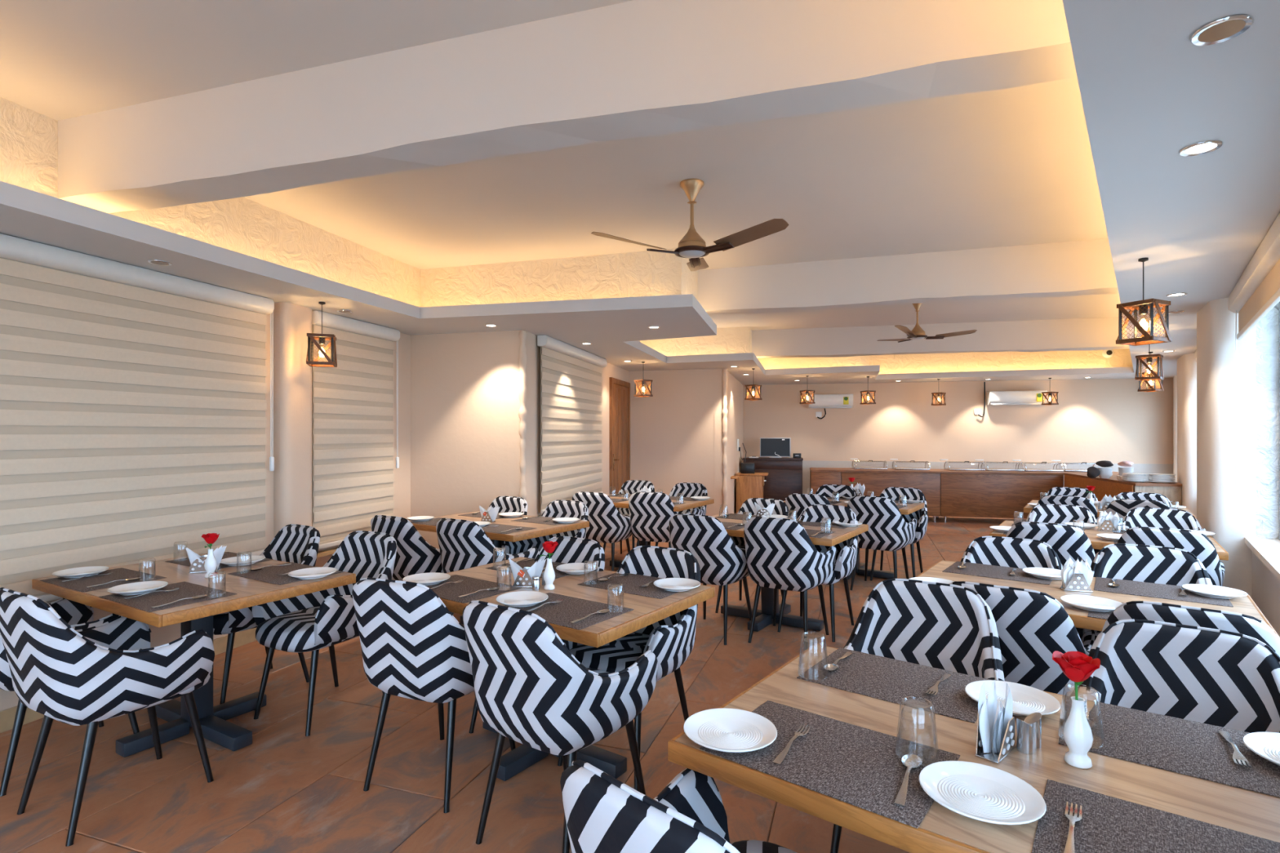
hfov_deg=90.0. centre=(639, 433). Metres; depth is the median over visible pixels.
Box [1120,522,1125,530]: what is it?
shaker
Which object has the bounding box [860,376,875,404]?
pendant lamp
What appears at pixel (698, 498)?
dinner plate
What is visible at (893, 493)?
dining chair
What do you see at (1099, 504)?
shaker
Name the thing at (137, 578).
spoon
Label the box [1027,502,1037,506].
dinner plate
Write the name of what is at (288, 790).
floor
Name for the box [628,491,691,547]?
dining chair
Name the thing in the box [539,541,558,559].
rose
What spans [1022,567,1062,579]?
dinner plate
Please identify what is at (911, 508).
dining table
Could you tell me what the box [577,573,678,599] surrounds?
placemat
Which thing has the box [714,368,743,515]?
wall
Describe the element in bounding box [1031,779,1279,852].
placemat
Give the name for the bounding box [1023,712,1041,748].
shaker
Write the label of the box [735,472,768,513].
podium
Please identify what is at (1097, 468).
bowl
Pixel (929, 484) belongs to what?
base cabinet
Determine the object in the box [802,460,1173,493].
trim
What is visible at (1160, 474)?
plate
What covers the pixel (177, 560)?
water glass
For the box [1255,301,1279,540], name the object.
window
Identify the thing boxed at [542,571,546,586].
shaker
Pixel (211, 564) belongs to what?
bud vase
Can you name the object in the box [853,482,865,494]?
paper napkins
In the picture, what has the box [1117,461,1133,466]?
cloth
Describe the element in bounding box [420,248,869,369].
wall
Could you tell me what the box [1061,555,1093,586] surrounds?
paper napkins
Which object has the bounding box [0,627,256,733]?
baseboard
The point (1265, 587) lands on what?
wall
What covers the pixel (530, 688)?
dining chair
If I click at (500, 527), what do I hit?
placemat
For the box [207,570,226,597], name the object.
water glass
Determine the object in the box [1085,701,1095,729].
spoon
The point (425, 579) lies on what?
dinner plate
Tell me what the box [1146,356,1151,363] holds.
socket
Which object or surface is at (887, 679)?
placemat
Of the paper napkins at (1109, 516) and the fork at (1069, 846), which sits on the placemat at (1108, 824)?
the fork at (1069, 846)
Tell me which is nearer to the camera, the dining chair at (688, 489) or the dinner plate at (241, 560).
the dinner plate at (241, 560)
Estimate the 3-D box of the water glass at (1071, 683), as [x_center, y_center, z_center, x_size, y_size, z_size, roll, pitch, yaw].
[0.984,0.625,1.428,0.086,0.113,0.086,0,0,38]
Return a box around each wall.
[0,97,420,711]
[410,330,530,548]
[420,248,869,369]
[507,329,629,516]
[629,368,714,515]
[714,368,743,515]
[743,348,1173,464]
[1251,551,1279,636]
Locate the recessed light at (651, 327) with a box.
[648,326,660,328]
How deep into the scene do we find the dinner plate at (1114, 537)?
4.17 m
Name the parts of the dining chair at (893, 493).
leg, leg, backrest, leg, seat, leg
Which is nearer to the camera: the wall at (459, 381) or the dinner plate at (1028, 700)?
the dinner plate at (1028, 700)
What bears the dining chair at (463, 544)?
on the floor
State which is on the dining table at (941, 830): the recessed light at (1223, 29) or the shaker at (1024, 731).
the shaker at (1024, 731)
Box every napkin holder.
[188,555,220,573]
[480,511,495,522]
[511,567,532,587]
[755,507,770,516]
[855,488,863,495]
[974,714,1016,764]
[1059,573,1093,592]
[1097,520,1118,532]
[1100,502,1110,510]
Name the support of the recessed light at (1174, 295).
in the ceiling at (1148, 93)
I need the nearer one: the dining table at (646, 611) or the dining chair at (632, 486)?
the dining table at (646, 611)
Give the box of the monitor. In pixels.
[760,437,791,457]
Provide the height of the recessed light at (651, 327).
0.005 m
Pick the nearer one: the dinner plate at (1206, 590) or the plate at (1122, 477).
the dinner plate at (1206, 590)
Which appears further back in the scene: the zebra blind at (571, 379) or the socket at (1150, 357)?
the zebra blind at (571, 379)
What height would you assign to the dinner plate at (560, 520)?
0.022 m
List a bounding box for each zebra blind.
[0,233,274,601]
[311,310,399,549]
[537,335,607,513]
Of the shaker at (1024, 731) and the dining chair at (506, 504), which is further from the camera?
the dining chair at (506, 504)
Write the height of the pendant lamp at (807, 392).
0.450 m
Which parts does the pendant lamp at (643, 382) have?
frame, frame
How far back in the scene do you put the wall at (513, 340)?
5.96 m
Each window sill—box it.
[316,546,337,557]
[1244,537,1279,582]
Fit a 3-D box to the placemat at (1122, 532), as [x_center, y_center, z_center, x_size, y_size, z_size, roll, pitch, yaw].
[3.536,0.682,4.406,0.450,0.002,0.320,0,0,36]
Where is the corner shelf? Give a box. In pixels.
[730,475,739,479]
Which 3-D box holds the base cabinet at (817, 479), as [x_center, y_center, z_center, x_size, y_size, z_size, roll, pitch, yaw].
[3.178,1.025,10.995,0.480,0.790,0.720,0,0,13]
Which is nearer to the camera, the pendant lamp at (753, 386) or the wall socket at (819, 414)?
the pendant lamp at (753, 386)
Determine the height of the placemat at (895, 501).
0.002 m
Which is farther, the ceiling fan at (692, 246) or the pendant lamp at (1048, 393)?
the pendant lamp at (1048, 393)
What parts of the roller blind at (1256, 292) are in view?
chain, rail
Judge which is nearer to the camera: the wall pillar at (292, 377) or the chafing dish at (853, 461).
the wall pillar at (292, 377)
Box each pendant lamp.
[306,301,337,367]
[633,361,653,396]
[744,368,761,400]
[799,375,815,404]
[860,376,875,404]
[931,378,946,405]
[1041,377,1058,404]
[1115,257,1171,346]
[1134,332,1164,380]
[1137,351,1164,391]
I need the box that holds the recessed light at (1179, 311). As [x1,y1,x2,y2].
[1168,310,1184,313]
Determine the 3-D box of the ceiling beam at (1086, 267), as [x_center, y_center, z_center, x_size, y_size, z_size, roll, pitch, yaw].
[2.708,-1.404,5.750,4.662,0.432,0.220,0,0,17]
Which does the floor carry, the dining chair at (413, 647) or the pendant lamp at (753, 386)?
the dining chair at (413, 647)
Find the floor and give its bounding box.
[0,515,1026,852]
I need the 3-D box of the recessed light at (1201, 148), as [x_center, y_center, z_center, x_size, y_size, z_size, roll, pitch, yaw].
[1.826,-0.929,2.084,0.110,0.005,0.110,0,0,0]
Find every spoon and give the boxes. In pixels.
[85,577,140,587]
[151,595,207,608]
[249,563,290,570]
[457,586,499,597]
[500,528,522,532]
[507,558,533,565]
[569,608,609,623]
[598,573,629,582]
[810,531,825,536]
[823,652,853,671]
[893,754,922,806]
[957,561,966,568]
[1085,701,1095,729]
[1108,578,1119,587]
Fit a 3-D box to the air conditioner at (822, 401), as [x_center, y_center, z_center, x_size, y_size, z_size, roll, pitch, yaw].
[3.515,-0.599,11.796,0.774,0.252,0.212,0,0,13]
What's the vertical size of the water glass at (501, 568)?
0.099 m
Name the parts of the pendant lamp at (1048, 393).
frame, frame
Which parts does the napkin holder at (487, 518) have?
plate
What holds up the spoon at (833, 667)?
on the placemat at (887, 679)
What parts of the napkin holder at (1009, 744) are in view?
plate, plate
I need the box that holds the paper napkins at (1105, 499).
[1100,494,1116,507]
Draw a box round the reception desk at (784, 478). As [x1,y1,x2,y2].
[742,457,803,501]
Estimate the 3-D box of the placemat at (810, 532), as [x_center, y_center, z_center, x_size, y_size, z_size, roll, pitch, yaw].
[1.087,0.682,4.451,0.450,0.002,0.320,0,0,35]
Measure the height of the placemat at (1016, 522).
0.002 m
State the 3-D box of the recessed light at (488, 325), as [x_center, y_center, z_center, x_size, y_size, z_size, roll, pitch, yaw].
[-1.280,-0.929,5.500,0.110,0.005,0.110,0,0,0]
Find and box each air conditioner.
[808,394,853,408]
[986,390,1047,404]
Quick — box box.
[741,444,755,473]
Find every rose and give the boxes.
[201,533,219,549]
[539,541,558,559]
[848,477,856,484]
[1052,651,1100,700]
[1085,485,1095,493]
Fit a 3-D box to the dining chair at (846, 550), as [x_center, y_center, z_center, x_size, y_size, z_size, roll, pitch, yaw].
[1.303,0.985,4.688,0.578,0.875,0.626,0,0,34]
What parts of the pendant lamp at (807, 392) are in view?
frame, frame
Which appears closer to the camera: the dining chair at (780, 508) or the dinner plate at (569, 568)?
the dinner plate at (569, 568)
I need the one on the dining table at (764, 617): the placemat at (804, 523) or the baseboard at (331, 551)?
the placemat at (804, 523)
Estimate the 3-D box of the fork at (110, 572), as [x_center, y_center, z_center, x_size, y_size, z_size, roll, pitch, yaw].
[-2.601,0.672,3.015,0.025,0.012,0.193,0,0,28]
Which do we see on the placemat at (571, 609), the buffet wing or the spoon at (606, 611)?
the spoon at (606, 611)
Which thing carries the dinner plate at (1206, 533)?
on the placemat at (1122, 532)
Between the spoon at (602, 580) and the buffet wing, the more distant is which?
the buffet wing
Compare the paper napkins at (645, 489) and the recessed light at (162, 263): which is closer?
the recessed light at (162, 263)
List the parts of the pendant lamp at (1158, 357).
corner post, corner post, frame, frame, corner post, corner post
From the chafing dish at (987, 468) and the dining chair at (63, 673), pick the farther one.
the chafing dish at (987, 468)
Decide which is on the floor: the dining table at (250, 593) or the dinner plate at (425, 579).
the dining table at (250, 593)
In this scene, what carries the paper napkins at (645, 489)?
in the napkin holder
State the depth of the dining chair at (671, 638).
2.79 m
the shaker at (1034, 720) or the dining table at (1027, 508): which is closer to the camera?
the shaker at (1034, 720)
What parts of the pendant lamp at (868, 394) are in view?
frame, frame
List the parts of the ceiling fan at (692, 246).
blade, rod, blade, blade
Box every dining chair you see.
[0,587,214,846]
[0,598,139,796]
[213,524,320,704]
[252,530,396,736]
[351,577,515,813]
[370,515,442,581]
[435,518,539,615]
[462,600,657,852]
[468,536,604,733]
[486,496,528,515]
[502,499,588,554]
[557,545,700,791]
[560,760,796,852]
[572,492,631,571]
[603,480,654,554]
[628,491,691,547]
[655,482,707,546]
[668,513,751,644]
[715,497,789,613]
[743,516,836,650]
[777,504,857,642]
[785,493,831,519]
[814,484,857,497]
[830,578,1004,852]
[847,495,916,590]
[870,487,928,581]
[948,581,1097,696]
[960,536,1062,569]
[1005,521,1096,568]
[1026,503,1097,524]
[1035,494,1098,526]
[1045,487,1097,501]
[1078,619,1279,733]
[1084,543,1212,633]
[1093,600,1279,657]
[1105,498,1169,523]
[1115,492,1173,509]
[1117,526,1225,586]
[1121,507,1220,560]
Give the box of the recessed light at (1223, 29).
[1190,13,1254,45]
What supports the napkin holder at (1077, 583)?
on the dining table at (1245, 605)
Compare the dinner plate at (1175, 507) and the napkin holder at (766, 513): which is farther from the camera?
the dinner plate at (1175, 507)
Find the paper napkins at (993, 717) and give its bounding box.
[977,680,1013,755]
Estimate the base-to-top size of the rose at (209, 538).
0.176 m
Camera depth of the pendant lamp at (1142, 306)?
3.38 m
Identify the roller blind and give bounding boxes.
[1194,350,1196,361]
[1228,212,1279,489]
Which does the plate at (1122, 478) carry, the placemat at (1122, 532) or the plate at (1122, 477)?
the plate at (1122, 477)
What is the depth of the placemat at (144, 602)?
2.67 m
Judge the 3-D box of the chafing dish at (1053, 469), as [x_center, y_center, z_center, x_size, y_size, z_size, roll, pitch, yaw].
[6.455,0.522,10.328,0.540,0.155,0.386,0,0,13]
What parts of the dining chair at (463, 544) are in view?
backrest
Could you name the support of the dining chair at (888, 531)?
on the floor
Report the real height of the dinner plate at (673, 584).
0.022 m
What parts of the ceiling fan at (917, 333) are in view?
blade, blade, rod, blade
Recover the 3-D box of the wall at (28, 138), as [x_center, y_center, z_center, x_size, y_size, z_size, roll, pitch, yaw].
[-3.319,-0.050,2.370,0.220,3.140,8.310,0,0,16]
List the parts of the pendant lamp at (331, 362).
corner post, corner post, frame, frame, cord, corner post, corner post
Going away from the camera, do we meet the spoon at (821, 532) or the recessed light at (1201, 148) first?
the recessed light at (1201, 148)
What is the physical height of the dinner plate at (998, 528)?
0.022 m
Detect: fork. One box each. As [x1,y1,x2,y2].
[61,572,112,582]
[124,587,179,599]
[430,579,462,589]
[526,599,563,612]
[638,581,654,587]
[772,723,810,764]
[924,673,951,695]
[1008,568,1016,575]
[1063,801,1081,852]
[1179,587,1186,595]
[1217,729,1253,768]
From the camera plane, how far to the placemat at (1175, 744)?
1.39 m
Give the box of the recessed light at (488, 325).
[484,324,497,327]
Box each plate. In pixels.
[52,566,109,577]
[106,581,168,595]
[220,555,264,565]
[288,567,337,579]
[402,572,450,585]
[406,515,434,521]
[474,521,490,527]
[496,591,548,607]
[498,511,524,517]
[551,517,578,523]
[555,563,598,574]
[653,577,700,591]
[683,708,777,752]
[690,496,710,500]
[737,439,742,460]
[761,514,787,518]
[833,520,862,526]
[901,498,923,502]
[908,577,954,583]
[919,760,1046,825]
[964,680,1060,715]
[989,525,1011,532]
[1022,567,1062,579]
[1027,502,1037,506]
[1060,595,1122,612]
[1063,522,1097,528]
[1096,533,1121,541]
[1121,476,1150,479]
[1121,477,1149,479]
[1122,472,1150,475]
[1122,473,1149,475]
[1122,475,1149,476]
[1122,475,1149,478]
[1122,478,1148,480]
[1122,480,1149,482]
[1146,473,1175,475]
[1146,474,1175,476]
[1146,477,1175,479]
[1146,478,1175,480]
[1148,475,1174,477]
[1148,479,1174,481]
[1149,476,1175,479]
[1149,480,1175,483]
[1168,505,1186,509]
[1182,583,1248,599]
[1190,529,1214,536]
[1242,732,1279,765]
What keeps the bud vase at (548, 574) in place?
on the dining table at (646, 611)
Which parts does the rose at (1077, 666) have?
stem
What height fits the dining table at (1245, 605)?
0.736 m
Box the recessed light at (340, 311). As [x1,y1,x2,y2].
[336,310,352,313]
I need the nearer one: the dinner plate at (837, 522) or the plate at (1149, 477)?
the dinner plate at (837, 522)
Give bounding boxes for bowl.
[1097,467,1112,469]
[1098,474,1112,478]
[1099,469,1112,471]
[1117,466,1133,469]
[1118,468,1133,471]
[1118,470,1133,472]
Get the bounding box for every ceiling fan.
[591,177,788,271]
[876,302,977,342]
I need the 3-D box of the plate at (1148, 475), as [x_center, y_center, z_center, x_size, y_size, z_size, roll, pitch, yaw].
[6.399,0.527,7.860,0.280,0.019,0.280,0,0,0]
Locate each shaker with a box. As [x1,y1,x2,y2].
[532,575,539,591]
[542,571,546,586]
[1016,718,1034,755]
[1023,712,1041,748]
[1097,502,1101,509]
[1115,523,1120,531]
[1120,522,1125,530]
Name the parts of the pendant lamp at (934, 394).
frame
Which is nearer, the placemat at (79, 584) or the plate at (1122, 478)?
the placemat at (79, 584)
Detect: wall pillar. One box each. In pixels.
[273,302,311,537]
[1173,375,1177,482]
[1177,353,1196,517]
[1196,297,1255,597]
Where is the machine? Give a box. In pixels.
[792,453,800,457]
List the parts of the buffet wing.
panel, panel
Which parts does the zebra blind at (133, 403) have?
rail, chain, chain handle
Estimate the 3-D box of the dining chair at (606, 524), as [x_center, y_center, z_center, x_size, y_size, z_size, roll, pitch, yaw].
[-0.352,0.985,6.267,0.578,0.875,0.626,0,0,24]
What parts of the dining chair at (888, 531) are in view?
leg, leg, backrest, leg, leg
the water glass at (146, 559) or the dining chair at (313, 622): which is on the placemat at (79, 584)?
the water glass at (146, 559)
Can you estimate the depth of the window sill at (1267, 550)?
3.84 m
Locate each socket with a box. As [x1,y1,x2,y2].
[319,337,324,344]
[815,411,822,417]
[973,408,981,414]
[1138,303,1147,315]
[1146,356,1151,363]
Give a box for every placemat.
[40,568,166,592]
[98,581,236,612]
[165,551,273,568]
[228,562,344,585]
[410,517,472,525]
[425,574,520,603]
[458,511,505,519]
[481,523,537,534]
[485,558,571,578]
[504,592,633,630]
[511,515,581,524]
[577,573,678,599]
[608,493,631,497]
[610,498,626,502]
[669,496,697,501]
[699,700,959,828]
[715,514,755,520]
[720,521,745,529]
[795,520,848,528]
[796,648,993,723]
[804,528,835,537]
[826,497,849,500]
[829,501,840,504]
[893,500,913,503]
[942,561,1052,585]
[1011,520,1084,530]
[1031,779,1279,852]
[1057,695,1279,797]
[1087,602,1123,619]
[1093,577,1233,607]
[1113,528,1129,533]
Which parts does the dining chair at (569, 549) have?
leg, backrest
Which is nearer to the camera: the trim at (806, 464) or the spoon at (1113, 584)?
the spoon at (1113, 584)
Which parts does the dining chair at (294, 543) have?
leg, seat, leg, backrest, leg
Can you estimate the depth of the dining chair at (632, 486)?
7.53 m
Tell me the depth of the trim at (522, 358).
5.73 m
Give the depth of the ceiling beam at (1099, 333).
9.33 m
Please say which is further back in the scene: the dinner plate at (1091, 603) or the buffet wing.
the buffet wing
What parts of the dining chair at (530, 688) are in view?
leg, backrest, leg, leg, seat, leg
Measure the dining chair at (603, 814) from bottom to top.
0.875 m
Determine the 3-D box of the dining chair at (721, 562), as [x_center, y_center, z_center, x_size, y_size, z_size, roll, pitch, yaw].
[0.521,0.985,4.582,0.578,0.875,0.626,0,0,33]
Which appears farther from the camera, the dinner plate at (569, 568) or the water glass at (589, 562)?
the dinner plate at (569, 568)
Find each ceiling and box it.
[0,0,1279,385]
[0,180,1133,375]
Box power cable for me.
[977,382,985,417]
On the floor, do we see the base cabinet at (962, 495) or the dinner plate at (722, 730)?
the base cabinet at (962, 495)
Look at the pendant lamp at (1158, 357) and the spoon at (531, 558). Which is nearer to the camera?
the spoon at (531, 558)
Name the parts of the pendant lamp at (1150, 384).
frame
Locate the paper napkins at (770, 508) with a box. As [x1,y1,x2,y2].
[754,502,775,515]
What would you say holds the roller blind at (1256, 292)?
attached to the window
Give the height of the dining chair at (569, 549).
0.875 m
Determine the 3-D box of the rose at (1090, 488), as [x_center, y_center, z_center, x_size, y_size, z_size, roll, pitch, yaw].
[4.133,0.565,5.868,0.072,0.176,0.081,0,0,27]
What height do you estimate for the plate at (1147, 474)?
0.019 m
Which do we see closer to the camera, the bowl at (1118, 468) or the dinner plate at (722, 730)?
the dinner plate at (722, 730)
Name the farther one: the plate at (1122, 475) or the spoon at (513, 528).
the plate at (1122, 475)
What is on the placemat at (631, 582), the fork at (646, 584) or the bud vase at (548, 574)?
the fork at (646, 584)
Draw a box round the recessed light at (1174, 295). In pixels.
[1165,293,1187,297]
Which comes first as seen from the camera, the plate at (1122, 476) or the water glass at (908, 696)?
the water glass at (908, 696)
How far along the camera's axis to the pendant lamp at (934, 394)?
10.83 m
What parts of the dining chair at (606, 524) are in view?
backrest, leg, leg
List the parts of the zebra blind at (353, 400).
rail, chain, chain handle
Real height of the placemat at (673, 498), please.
0.002 m
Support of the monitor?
on the reception desk at (784, 478)
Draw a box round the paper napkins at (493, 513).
[479,505,499,520]
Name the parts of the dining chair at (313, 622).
leg, seat, leg, backrest, leg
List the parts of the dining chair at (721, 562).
leg, backrest, leg, leg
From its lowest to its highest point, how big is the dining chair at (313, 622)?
0.875 m
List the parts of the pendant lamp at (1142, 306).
corner post, corner post, cord, frame, frame, corner post, corner post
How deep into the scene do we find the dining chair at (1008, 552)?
3.35 m
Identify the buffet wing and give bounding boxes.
[1063,475,1181,506]
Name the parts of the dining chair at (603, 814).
backrest, seat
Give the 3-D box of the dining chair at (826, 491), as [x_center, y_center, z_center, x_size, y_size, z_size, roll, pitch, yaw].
[1.965,0.985,6.638,0.578,0.875,0.626,0,0,32]
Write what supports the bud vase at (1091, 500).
on the dining table at (1027, 508)
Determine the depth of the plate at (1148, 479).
7.78 m
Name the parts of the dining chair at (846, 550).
leg, leg, backrest, seat, leg, leg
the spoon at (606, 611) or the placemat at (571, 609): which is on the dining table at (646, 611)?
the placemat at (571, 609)
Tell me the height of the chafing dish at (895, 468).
0.155 m
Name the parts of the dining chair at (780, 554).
leg, leg, backrest, leg, leg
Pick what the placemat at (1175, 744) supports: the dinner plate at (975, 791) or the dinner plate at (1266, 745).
the dinner plate at (1266, 745)
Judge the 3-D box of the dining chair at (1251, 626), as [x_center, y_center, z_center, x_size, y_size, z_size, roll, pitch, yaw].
[1.923,0.985,2.247,0.578,0.875,0.626,0,0,39]
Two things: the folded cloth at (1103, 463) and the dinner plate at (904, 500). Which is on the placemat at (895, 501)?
the dinner plate at (904, 500)
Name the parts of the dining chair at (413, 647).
leg, backrest, leg, leg, leg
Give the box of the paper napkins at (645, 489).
[640,485,651,492]
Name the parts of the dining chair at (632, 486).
leg, leg, backrest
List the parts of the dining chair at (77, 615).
leg, backrest, leg, leg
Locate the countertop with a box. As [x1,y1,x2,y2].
[809,467,1182,486]
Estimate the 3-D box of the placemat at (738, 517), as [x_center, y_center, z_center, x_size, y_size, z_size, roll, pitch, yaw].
[0.879,0.682,5.217,0.450,0.002,0.320,0,0,35]
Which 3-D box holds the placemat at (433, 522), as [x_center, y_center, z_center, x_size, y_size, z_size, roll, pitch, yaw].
[-1.529,0.682,4.943,0.450,0.002,0.320,0,0,32]
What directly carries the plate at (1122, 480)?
on the countertop
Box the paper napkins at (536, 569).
[508,557,546,582]
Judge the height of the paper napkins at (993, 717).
0.142 m
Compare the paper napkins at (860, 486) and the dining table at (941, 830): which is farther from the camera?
the paper napkins at (860, 486)
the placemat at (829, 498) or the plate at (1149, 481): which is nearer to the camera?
the placemat at (829, 498)
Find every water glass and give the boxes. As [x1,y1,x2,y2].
[137,557,155,581]
[173,541,187,561]
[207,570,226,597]
[236,551,251,573]
[493,546,506,568]
[496,564,511,590]
[583,560,597,584]
[607,582,623,595]
[797,631,829,676]
[820,517,831,533]
[895,696,939,760]
[1057,683,1105,744]
[1111,517,1123,532]
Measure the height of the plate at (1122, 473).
0.019 m
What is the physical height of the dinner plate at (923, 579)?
0.022 m
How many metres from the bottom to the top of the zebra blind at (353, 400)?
1.810 m
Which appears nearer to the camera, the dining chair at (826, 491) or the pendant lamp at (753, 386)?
the dining chair at (826, 491)
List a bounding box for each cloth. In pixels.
[1086,466,1100,478]
[1095,460,1113,466]
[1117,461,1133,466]
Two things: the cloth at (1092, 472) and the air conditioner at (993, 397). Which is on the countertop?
the cloth at (1092, 472)
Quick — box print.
[517,569,524,577]
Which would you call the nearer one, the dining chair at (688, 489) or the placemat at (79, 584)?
the placemat at (79, 584)
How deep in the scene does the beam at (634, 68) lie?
2.49 m
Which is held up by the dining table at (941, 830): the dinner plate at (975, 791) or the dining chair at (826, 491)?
the dinner plate at (975, 791)
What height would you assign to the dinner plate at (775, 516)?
0.022 m
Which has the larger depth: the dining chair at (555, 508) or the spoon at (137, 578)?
the dining chair at (555, 508)
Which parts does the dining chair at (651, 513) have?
leg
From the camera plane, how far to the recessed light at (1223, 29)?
1.47 m
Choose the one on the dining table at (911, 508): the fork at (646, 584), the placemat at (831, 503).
the placemat at (831, 503)
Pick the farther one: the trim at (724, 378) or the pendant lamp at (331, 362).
the trim at (724, 378)
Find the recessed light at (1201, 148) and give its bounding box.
[1178,140,1223,155]
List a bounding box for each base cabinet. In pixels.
[809,470,840,493]
[840,471,940,522]
[936,473,1063,522]
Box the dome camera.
[1102,349,1114,358]
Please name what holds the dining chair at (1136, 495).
on the floor
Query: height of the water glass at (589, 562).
0.099 m
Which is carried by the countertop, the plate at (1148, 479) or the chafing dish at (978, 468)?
the chafing dish at (978, 468)
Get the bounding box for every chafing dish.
[851,460,887,469]
[892,460,929,470]
[943,461,985,471]
[980,461,1024,471]
[1017,462,1063,471]
[1055,462,1103,471]
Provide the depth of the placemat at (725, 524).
4.73 m
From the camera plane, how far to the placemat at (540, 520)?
5.04 m
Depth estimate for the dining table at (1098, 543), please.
4.19 m
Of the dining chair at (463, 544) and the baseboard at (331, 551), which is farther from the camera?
the baseboard at (331, 551)
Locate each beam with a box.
[57,0,1076,213]
[697,238,1119,315]
[751,317,1128,358]
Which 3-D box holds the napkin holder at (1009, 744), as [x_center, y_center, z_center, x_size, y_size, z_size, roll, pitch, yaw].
[0.766,0.643,1.377,0.112,0.080,0.063,0,0,-43]
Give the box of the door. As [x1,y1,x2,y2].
[608,377,630,494]
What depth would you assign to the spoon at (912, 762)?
1.27 m
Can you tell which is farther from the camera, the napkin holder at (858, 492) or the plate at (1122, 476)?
the plate at (1122, 476)
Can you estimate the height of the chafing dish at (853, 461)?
0.155 m
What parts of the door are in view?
handle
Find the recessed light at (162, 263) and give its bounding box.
[146,259,172,266]
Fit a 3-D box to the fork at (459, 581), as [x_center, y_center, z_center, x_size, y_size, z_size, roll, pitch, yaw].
[-0.870,0.672,2.861,0.025,0.012,0.193,0,0,33]
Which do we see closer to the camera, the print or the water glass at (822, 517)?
the print
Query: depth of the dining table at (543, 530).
4.79 m
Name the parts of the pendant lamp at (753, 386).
frame, frame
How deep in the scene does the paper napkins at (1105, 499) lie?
5.71 m
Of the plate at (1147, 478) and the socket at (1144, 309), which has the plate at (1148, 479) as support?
the plate at (1147, 478)
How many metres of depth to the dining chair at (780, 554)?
4.19 m
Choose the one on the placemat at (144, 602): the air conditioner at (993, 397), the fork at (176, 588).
the fork at (176, 588)
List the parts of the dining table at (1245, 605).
post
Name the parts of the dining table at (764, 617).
post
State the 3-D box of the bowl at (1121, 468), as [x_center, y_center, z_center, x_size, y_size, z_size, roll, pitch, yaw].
[6.620,0.484,8.720,0.176,0.055,0.176,0,0,0]
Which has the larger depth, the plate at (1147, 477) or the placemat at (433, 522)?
the plate at (1147, 477)
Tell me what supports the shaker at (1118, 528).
on the dining table at (1098, 543)
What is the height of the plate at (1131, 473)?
0.019 m
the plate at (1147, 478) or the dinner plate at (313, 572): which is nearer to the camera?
the dinner plate at (313, 572)
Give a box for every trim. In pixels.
[518,330,528,515]
[721,368,728,513]
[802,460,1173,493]
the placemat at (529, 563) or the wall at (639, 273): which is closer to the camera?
the placemat at (529, 563)
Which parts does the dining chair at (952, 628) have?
leg, backrest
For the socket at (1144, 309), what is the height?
0.065 m
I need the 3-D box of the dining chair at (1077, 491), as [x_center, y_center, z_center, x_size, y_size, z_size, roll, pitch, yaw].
[4.239,0.985,6.311,0.578,0.875,0.626,0,0,35]
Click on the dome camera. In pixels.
(1107, 353)
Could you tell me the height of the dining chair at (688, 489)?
0.875 m
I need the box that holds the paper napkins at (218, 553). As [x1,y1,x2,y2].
[185,546,226,568]
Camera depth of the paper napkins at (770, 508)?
5.20 m
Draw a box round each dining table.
[31,551,355,757]
[409,511,589,624]
[440,556,715,781]
[607,493,714,567]
[667,644,1279,852]
[711,513,868,631]
[783,498,927,579]
[915,560,1279,639]
[989,520,1228,560]
[1023,500,1196,519]
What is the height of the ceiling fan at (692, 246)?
0.469 m
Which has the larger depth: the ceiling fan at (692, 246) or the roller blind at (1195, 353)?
the roller blind at (1195, 353)
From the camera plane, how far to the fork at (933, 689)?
1.70 m
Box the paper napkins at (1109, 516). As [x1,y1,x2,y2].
[1098,510,1119,528]
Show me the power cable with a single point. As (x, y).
(984, 382)
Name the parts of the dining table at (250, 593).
post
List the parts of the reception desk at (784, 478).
panel, panel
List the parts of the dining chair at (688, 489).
backrest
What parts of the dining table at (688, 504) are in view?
post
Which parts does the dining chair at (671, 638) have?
leg, seat, backrest, leg, leg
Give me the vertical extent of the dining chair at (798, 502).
0.875 m
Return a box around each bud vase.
[204,548,217,577]
[543,558,555,590]
[1062,696,1093,768]
[1088,493,1093,504]
[1097,511,1103,530]
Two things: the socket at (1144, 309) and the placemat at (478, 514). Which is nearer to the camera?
the socket at (1144, 309)
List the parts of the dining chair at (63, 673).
leg, leg, backrest, leg, seat, leg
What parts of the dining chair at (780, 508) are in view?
leg, leg, seat, backrest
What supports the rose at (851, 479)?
in the bud vase
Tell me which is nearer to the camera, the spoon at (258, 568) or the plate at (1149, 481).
the spoon at (258, 568)
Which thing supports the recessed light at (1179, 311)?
in the ceiling at (1148, 93)
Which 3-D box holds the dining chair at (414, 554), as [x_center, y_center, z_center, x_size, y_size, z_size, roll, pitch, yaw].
[-1.539,0.985,4.522,0.578,0.875,0.626,0,0,30]
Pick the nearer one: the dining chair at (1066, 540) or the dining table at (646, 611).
the dining table at (646, 611)

